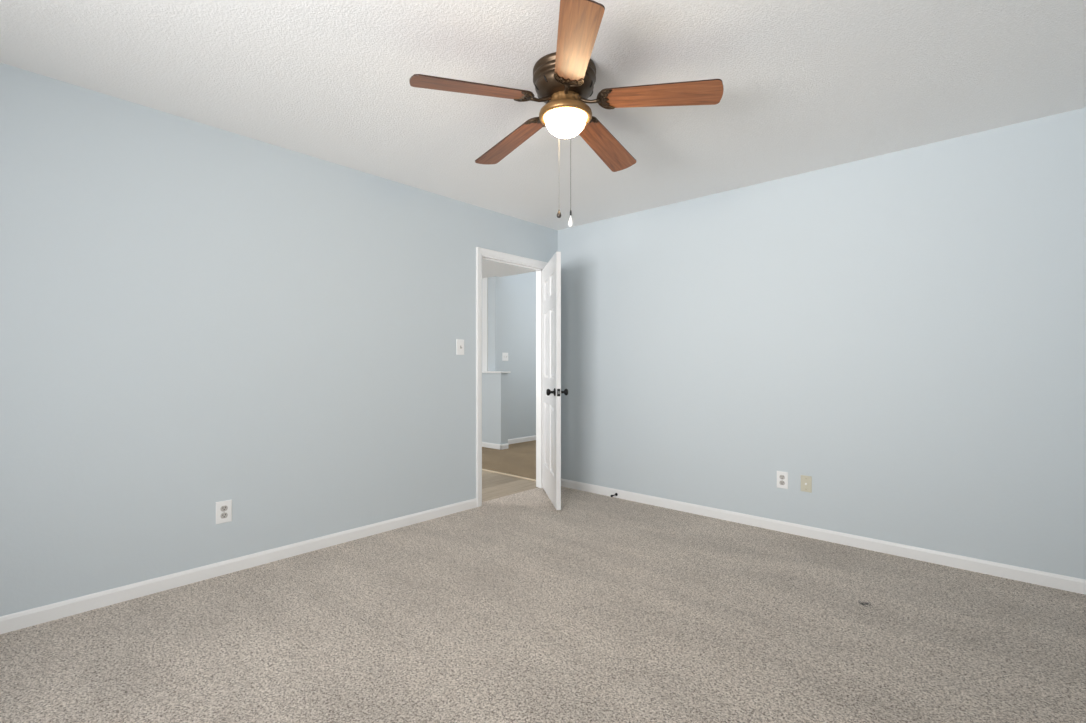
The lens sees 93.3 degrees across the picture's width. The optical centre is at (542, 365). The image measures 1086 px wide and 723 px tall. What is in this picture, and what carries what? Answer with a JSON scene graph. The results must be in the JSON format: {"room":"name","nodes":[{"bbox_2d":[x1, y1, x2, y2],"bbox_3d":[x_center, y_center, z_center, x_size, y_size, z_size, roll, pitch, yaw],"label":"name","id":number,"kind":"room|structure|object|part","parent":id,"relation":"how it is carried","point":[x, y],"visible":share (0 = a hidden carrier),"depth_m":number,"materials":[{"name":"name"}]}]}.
{"room":"empty bedroom","nodes":[
{"label":"empty bedroom","id":0,"kind":"room"},
{"bbox_2d":[0,63,557,616],"bbox_3d":[-1.306,-0.076,3.395,0.115,2.440,6.720,0,0,42],"label":"wall","id":1,"kind":"structure","parent":0,"point":[195,316],"depth_m":2.73,"materials":[{"name":"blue paint"}]},
{"bbox_2d":[216,500,231,523],"bbox_3d":[-1.751,0.802,2.812,0.008,0.120,0.078,0,0,42],"label":"power outlet","id":2,"kind":"object","parent":1,"relation":"attached to","point":[223,508],"visible":1,"depth_m":2.81,"materials":[{"name":"white plastic"}]},
{"bbox_2d":[220,513,227,517],"bbox_3d":[-1.749,0.822,2.810,0.002,0.029,0.035,0,0,42],"label":"socket","id":3,"kind":"object","parent":2,"relation":"attached to","point":[222,515],"depth_m":2.81,"materials":[{"name":"grey plastic"}]},
{"bbox_2d":[220,506,227,510],"bbox_3d":[-1.749,0.782,2.810,0.002,0.029,0.035,0,0,42],"label":"socket","id":4,"kind":"object","parent":2,"relation":"attached to","point":[222,508],"depth_m":2.81,"materials":[{"name":"grey plastic"}]},
{"bbox_2d":[0,498,476,633],"bbox_3d":[-1.645,1.108,2.926,0.012,0.072,5.330,0,0,42],"label":"baseboard","id":5,"kind":"structure","parent":1,"relation":"attached to","point":[35,616],"depth_m":2.73,"materials":[{"name":"white wood"}]},
{"bbox_2d":[456,339,463,354],"bbox_3d":[-0.644,-0.147,4.025,0.020,0.122,0.076,0,0,42],"label":"light switch","id":6,"kind":"object","parent":1,"relation":"attached to","point":[459,342],"visible":1,"depth_m":4.02,"materials":[{"name":"white plastic"}]},
{"bbox_2d":[476,247,546,506],"bbox_3d":[-0.283,0.090,4.524,0.150,2.107,0.901,0,0,42],"label":"door frame","id":7,"kind":"structure","parent":1,"relation":"attached to","point":[481,253],"depth_m":4.45,"materials":[{"name":"white wood"}]},
{"bbox_2d":[543,252,567,509],"bbox_3d":[0.068,0.117,4.377,0.173,2.018,0.783,0,0,-8],"label":"door","id":8,"kind":"structure","parent":1,"relation":"in","point":[552,392],"depth_m":4.24,"materials":[{"name":"white paint"}]},
{"bbox_3d":[0.062,0.209,4.055,0.069,0.064,0.064,0,0,-8],"label":"knob","id":9,"kind":"part","parent":8,"relation":"part of","materials":[{"name":"black metal"}]},
{"bbox_2d":[488,276,495,370],"bbox_3d":[-1.191,-0.506,7.757,1.399,3.300,0.018,0,0,42],"label":"wall","id":10,"kind":"structure","parent":0,"point":[491,280],"depth_m":7.32,"materials":[{"name":"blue paint"}]},
{"bbox_2d":[482,373,507,443],"bbox_3d":[-1.147,0.622,7.607,1.665,1.045,0.133,0,0,42],"label":"wall","id":11,"kind":"structure","parent":0,"point":[494,385],"depth_m":7.08,"materials":[{"name":"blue paint"}]},
{"bbox_2d":[482,278,487,370],"bbox_3d":[-0.836,-0.597,7.412,0.108,1.348,0.023,0,0,42],"label":"trim","id":12,"kind":"structure","parent":11,"relation":"attached to","point":[484,280],"depth_m":7.40,"materials":[{"name":"white"}]},
{"bbox_2d":[482,442,508,449],"bbox_3d":[-1.147,1.110,7.598,1.677,0.068,0.145,0,0,42],"label":"baseboard","id":13,"kind":"structure","parent":11,"relation":"attached to","point":[484,444],"depth_m":7.08,"materials":[{"name":"white wood"}]},
{"bbox_2d":[482,371,510,372],"bbox_3d":[-1.134,0.088,7.592,1.685,0.022,0.188,0,0,42],"label":"cap","id":14,"kind":"object","parent":11,"relation":"on","point":[482,371],"visible":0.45,"depth_m":7.06,"materials":[{"name":"white wood"}]},
{"bbox_2d":[482,260,534,277],"bbox_3d":[-1.647,-1.363,5.700,3.485,0.185,3.840,0,0,42],"label":"ceiling","id":15,"kind":"structure","parent":0,"point":[489,269],"depth_m":6.83,"materials":[{"name":"white paint"}]},
{"bbox_2d":[482,440,535,479],"bbox_3d":[-0.093,1.174,7.330,3.600,0.060,3.258,0,0,42],"label":"floor","id":16,"kind":"structure","parent":0,"point":[519,459],"depth_m":6.25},
{"bbox_2d":[482,470,537,501],"bbox_3d":[-2.067,1.177,5.205,3.525,0.054,2.542,0,0,42],"label":"floor","id":17,"kind":"structure","parent":0,"point":[494,485],"depth_m":4.92,"materials":[{"name":"brown wood"}]},
{"bbox_2d":[482,469,535,480],"bbox_3d":[-0.858,1.144,5.825,2.485,0.012,0.018,0,0,42],"label":"trim","id":18,"kind":"structure","parent":17,"relation":"on","point":[482,469],"depth_m":5.36,"materials":[{"name":"beige wood"}]},
{"bbox_2d":[496,271,535,438],"bbox_3d":[-0.025,-0.506,8.090,0.120,3.300,2.040,0,0,42],"label":"wall","id":19,"kind":"structure","parent":0,"point":[515,294],"depth_m":7.62,"materials":[{"name":"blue paint"}]},
{"bbox_2d":[502,353,507,360],"bbox_3d":[-0.541,-0.131,7.416,0.020,0.118,0.118,0,0,42],"label":"light switch","id":20,"kind":"object","parent":19,"relation":"attached to","point":[504,355],"visible":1,"depth_m":7.41,"materials":[{"name":"white plastic"}]},
{"bbox_2d":[508,435,535,443],"bbox_3d":[-0.001,1.108,8.018,0.012,0.072,2.015,0,0,42],"label":"baseboard","id":21,"kind":"structure","parent":19,"relation":"attached to","point":[528,438],"depth_m":7.67,"materials":[{"name":"white wood"}]},
{"bbox_2d":[0,486,1085,722],"bbox_3d":[-0.287,1.174,1.697,3.825,0.060,5.330,0,0,42],"label":"floor","id":22,"kind":"structure","parent":0,"point":[514,608],"depth_m":2.19,"materials":[{"name":"grey carpet"}]},
{"bbox_2d":[0,0,1085,229],"bbox_3d":[-0.259,-1.346,1.671,3.750,0.100,5.330,0,0,42],"label":"ceiling","id":23,"kind":"structure","parent":0,"point":[809,85],"depth_m":2.30,"materials":[{"name":"white paint"}]},
{"bbox_2d":[409,0,723,226],"bbox_3d":[0.092,-0.936,2.273,1.254,0.719,1.253,0,0,42],"label":"ceiling fan","id":24,"kind":"object","parent":23,"relation":"hanging from","point":[564,79],"visible":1,"depth_m":2.14,"materials":[{"name":"brown wood"}]},
{"bbox_3d":[-0.284,-1.135,2.098,0.510,0.006,0.143,-4,12,-21],"label":"blade","id":25,"kind":"part","parent":24,"relation":"part of","materials":[{"name":"brown wood"}]},
{"bbox_3d":[-0.159,-1.113,2.554,0.143,0.006,0.510,-14,3,-39],"label":"blade","id":26,"kind":"part","parent":24,"relation":"part of","materials":[{"name":"brown wood"}]},
{"bbox_3d":[0.099,-1.048,2.241,0.180,0.086,0.180,0,0,42],"label":"lamp shade","id":27,"kind":"part","parent":24,"relation":"part of","materials":[{"name":"white glass"}]},
{"bbox_3d":[0.116,-0.868,2.133,0.003,0.440,0.003,0,0,42],"label":"pull chain","id":28,"kind":"part","parent":24,"relation":"part of","materials":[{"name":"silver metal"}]},
{"bbox_3d":[0.116,-0.602,2.133,0.022,0.050,0.022,0,0,42],"label":"chain pull","id":29,"kind":"part","parent":24,"relation":"part of","materials":[{"name":"white"}]},
{"bbox_3d":[0.113,-1.143,1.837,0.143,0.006,0.510,11,2,-3],"label":"blade","id":30,"kind":"part","parent":24,"relation":"part of","materials":[{"name":"brown wood"}]},
{"bbox_3d":[0.313,-1.108,2.577,0.143,0.006,0.510,-13,-14,31],"label":"blade","id":31,"kind":"part","parent":24,"relation":"part of","materials":[{"name":"brown wood"}]},
{"bbox_3d":[0.483,-1.127,2.135,0.510,0.006,0.143,5,-10,15],"label":"blade","id":32,"kind":"part","parent":24,"relation":"part of","materials":[{"name":"brown wood"}]},
{"bbox_2d":[558,107,1085,579],"bbox_3d":[1.614,-0.076,3.651,3.870,2.440,0.120,0,0,42],"label":"wall","id":33,"kind":"structure","parent":0,"point":[902,332],"depth_m":3.20,"materials":[{"name":"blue paint"}]},
{"bbox_2d":[777,471,787,488],"bbox_3d":[1.650,0.787,3.533,0.074,0.116,0.008,0,0,42],"label":"power outlet","id":34,"kind":"object","parent":33,"relation":"attached to","point":[782,477],"visible":1,"depth_m":3.53,"materials":[{"name":"white plastic"}]},
{"bbox_2d":[801,475,811,492],"bbox_3d":[1.759,0.790,3.428,0.068,0.108,0.018,0,0,42],"label":"cable jack","id":35,"kind":"object","parent":33,"relation":"attached to","point":[806,481],"visible":1,"depth_m":3.43,"materials":[{"name":"beige plastic"}]},
{"bbox_2d":[561,479,1085,594],"bbox_3d":[1.526,1.108,3.642,3.750,0.072,0.012,0,0,42],"label":"baseboard","id":36,"kind":"structure","parent":33,"relation":"attached to","point":[1072,584],"depth_m":3.20,"materials":[{"name":"white wood"}]}
]}

